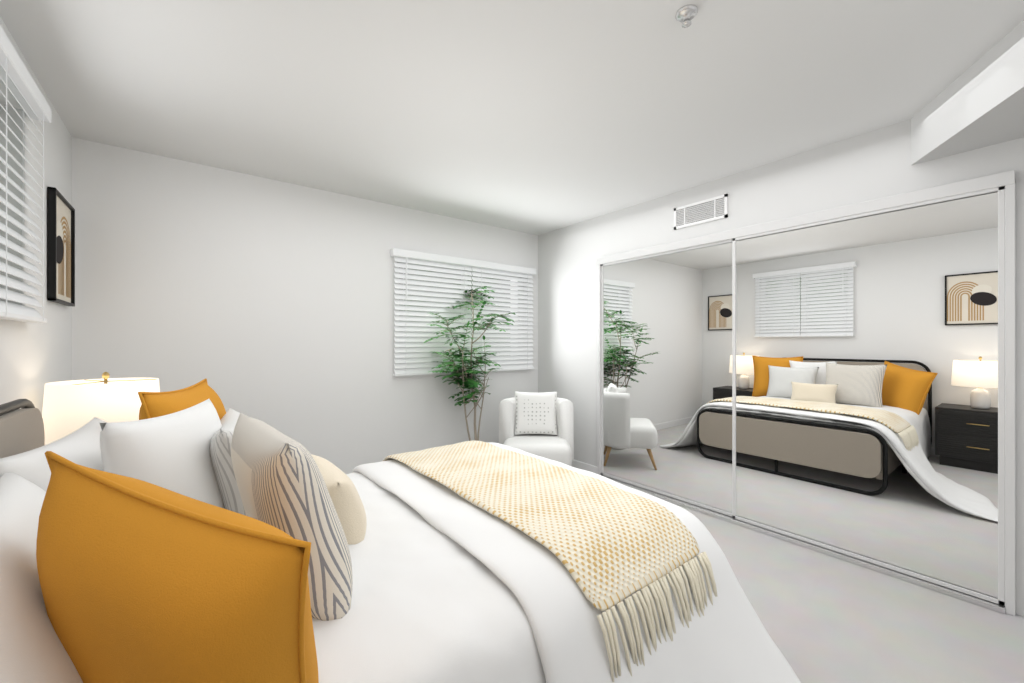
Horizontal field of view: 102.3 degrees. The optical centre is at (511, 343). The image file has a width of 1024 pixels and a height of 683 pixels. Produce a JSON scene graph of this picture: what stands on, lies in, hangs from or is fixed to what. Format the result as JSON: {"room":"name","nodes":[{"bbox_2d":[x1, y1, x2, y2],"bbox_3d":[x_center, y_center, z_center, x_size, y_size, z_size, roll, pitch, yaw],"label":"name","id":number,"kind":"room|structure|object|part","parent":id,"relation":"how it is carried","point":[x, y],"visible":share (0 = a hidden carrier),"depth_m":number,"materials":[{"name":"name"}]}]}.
{"room":"bedroom","nodes":[
{"label":"bedroom","id":0,"kind":"room"},
{"bbox_2d":[0,17,71,413],"bbox_3d":[-1.253,0.032,0.590,0.140,2.463,4.746,0,0,-38],"label":"wall","id":1,"kind":"structure","parent":0,"point":[35,358],"depth_m":1.84,"materials":[{"name":"white paint"}]},
{"bbox_2d":[0,25,50,322],"bbox_3d":[-1.666,-0.554,1.310,0.077,0.935,1.190,0,0,-38],"label":"window blinds","id":2,"kind":"object","parent":1,"relation":"attached to","point":[18,81],"visible":1,"depth_m":1.55,"materials":[{"name":"white plastic"}]},
{"bbox_2d":[47,187,74,306],"bbox_3d":[-2.355,-0.482,2.162,0.028,0.550,0.410,0,0,-38],"label":"art","id":3,"kind":"object","parent":1,"relation":"attached to","point":[60,249],"visible":1,"depth_m":2.12,"materials":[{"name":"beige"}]},
{"bbox_2d":[72,137,537,473],"bbox_3d":[-1.179,0.032,3.556,3.600,2.463,0.140,0,0,-38],"label":"wall","id":4,"kind":"structure","parent":0,"point":[270,302],"depth_m":3.02,"materials":[{"name":"white paint"}]},
{"bbox_2d":[397,262,522,368],"bbox_3d":[-0.476,-0.262,4.134,1.480,1.010,0.042,0,0,-38],"label":"window","id":5,"kind":"structure","parent":4,"relation":"in","point":[467,285],"depth_m":4.12,"materials":[{"name":"white"}]},
{"bbox_2d":[390,248,535,375],"bbox_3d":[-0.390,-0.265,4.023,1.610,1.095,0.077,0,0,-38],"label":"window blinds","id":6,"kind":"object","parent":5,"relation":"attached to","point":[413,339],"visible":0.9,"depth_m":3.90,"materials":[{"name":"white plastic"}]},
{"bbox_2d":[0,0,1023,234],"bbox_3d":[0.227,-1.250,1.732,3.880,0.100,4.746,0,0,-38],"label":"ceiling","id":7,"kind":"structure","parent":0,"point":[536,117],"depth_m":1.92,"materials":[{"name":"white paint"}]},
{"bbox_2d":[675,4,697,27],"bbox_3d":[0.634,-1.177,1.500,0.076,0.045,0.076,0,0,-38],"label":"sprinkler","id":8,"kind":"object","parent":7,"relation":"attached to","point":[685,14],"visible":0.98,"depth_m":1.49,"materials":[{"name":"silver metal"}]},
{"bbox_2d":[538,119,1023,615],"bbox_3d":[1.708,0.032,2.874,0.140,2.463,4.746,0,0,-38],"label":"wall","id":9,"kind":"structure","parent":0,"point":[872,165],"depth_m":2.87,"materials":[{"name":"white paint"}]},
{"bbox_2d":[571,460,596,473],"bbox_3d":[0.557,1.218,4.243,0.012,0.090,0.840,0,0,-38],"label":"baseboard","id":10,"kind":"structure","parent":9,"relation":"attached to","point":[583,466],"depth_m":4.02,"materials":[{"name":"white"}]},
{"bbox_2d":[674,194,727,229],"bbox_3d":[1.419,-0.989,3.124,0.014,0.167,0.415,0,0,-38],"label":"air vent","id":11,"kind":"object","parent":9,"relation":"in","point":[706,210],"visible":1,"depth_m":3.11,"materials":[{"name":"white metal"}]},
{"bbox_2d":[597,170,1015,615],"bbox_3d":[1.571,0.231,2.900,0.054,2.065,2.494,0,0,-38],"label":"doors","id":12,"kind":"structure","parent":9,"relation":"in","point":[849,385],"depth_m":2.42,"materials":[{"name":"silver glass"}]},
{"bbox_2d":[672,503,1023,682],"bbox_3d":[0.227,1.313,1.732,3.880,0.100,4.746,0,0,-38],"label":"floor","id":13,"kind":"structure","parent":0,"point":[823,618],"depth_m":1.87,"materials":[{"name":"carpet"}]},
{"bbox_2d":[0,378,800,682],"bbox_3d":[-0.493,0.720,1.545,2.146,1.106,2.724,0,0,-38],"label":"bed","id":14,"kind":"object","parent":13,"relation":"on","point":[196,533],"visible":1,"depth_m":1.07,"materials":[{"name":"fabric"}]},
{"bbox_3d":[-1.357,0.698,0.962,0.066,0.930,1.530,0,0,-38],"label":"headboard","id":15,"kind":"part","parent":14,"relation":"part of","materials":[{"name":"fabric"}]},
{"bbox_2d":[99,398,238,602],"bbox_3d":[-1.107,0.462,1.371,0.186,0.500,0.500,-10,1,-8],"label":"pillow","id":16,"kind":"object","parent":14,"relation":"on","point":[171,449],"depth_m":1.28,"materials":[{"name":"fabric"}]},
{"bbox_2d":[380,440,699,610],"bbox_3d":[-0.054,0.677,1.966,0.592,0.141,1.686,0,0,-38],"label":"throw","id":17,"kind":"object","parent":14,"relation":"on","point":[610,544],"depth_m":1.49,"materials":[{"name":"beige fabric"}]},
{"bbox_2d":[423,286,516,440],"bbox_3d":[-0.365,0.358,3.653,0.856,1.810,0.641,0,0,-38],"label":"plant","id":18,"kind":"object","parent":13,"relation":"on","point":[467,378],"visible":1,"depth_m":3.68,"materials":[{"name":"green plant"}]},
{"bbox_2d":[499,391,573,465],"bbox_3d":[0.214,0.856,3.657,0.665,0.822,0.614,0,0,2],"label":"chair","id":19,"kind":"object","parent":13,"relation":"on","point":[540,424],"visible":0.88,"depth_m":3.64,"materials":[{"name":"fabric"}]},
{"bbox_2d":[514,391,557,435],"bbox_3d":[0.217,0.634,3.751,0.420,0.420,0.130,0,-14,2],"label":"cushion","id":20,"kind":"object","parent":19,"relation":"on","point":[535,414],"depth_m":3.70,"materials":[{"name":"white fabric"}]},
{"bbox_3d":[0.212,0.948,3.610,0.580,0.230,0.520,0,0,2],"label":"seat","id":21,"kind":"part","parent":19,"relation":"part of","materials":[{"name":"fabric"}]},
{"bbox_3d":[-1.914,0.963,2.003,0.489,0.600,0.600,0,0,-38],"label":"nightstand","id":22,"kind":"object","parent":13,"relation":"on","visible":0},
{"bbox_2d":[42,372,159,444],"bbox_3d":[-1.908,0.398,1.938,0.410,0.527,0.410,0,0,-38],"label":"lamp","id":23,"kind":"object","parent":22,"relation":"on","point":[71,406],"visible":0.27,"depth_m":1.78,"materials":[{"name":"white fabric"}]},
{"bbox_2d":[911,20,1023,164],"bbox_3d":[1.700,-1.076,0.961,2.210,0.248,1.445,0,0,-38],"label":"soffit","id":24,"kind":"structure","parent":0,"point":[979,103],"depth_m":1.81,"materials":[{"name":"white paint"}]},
{"label":"outside","id":25,"kind":"structure","parent":0,"visible":0},
{"bbox_2d":[399,267,509,362],"bbox_3d":[-0.888,-0.218,4.260,2.180,1.923,0.020,0,0,-38],"label":"window far glow","id":26,"kind":"structure","parent":25,"point":[451,298],"depth_m":4.40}
]}

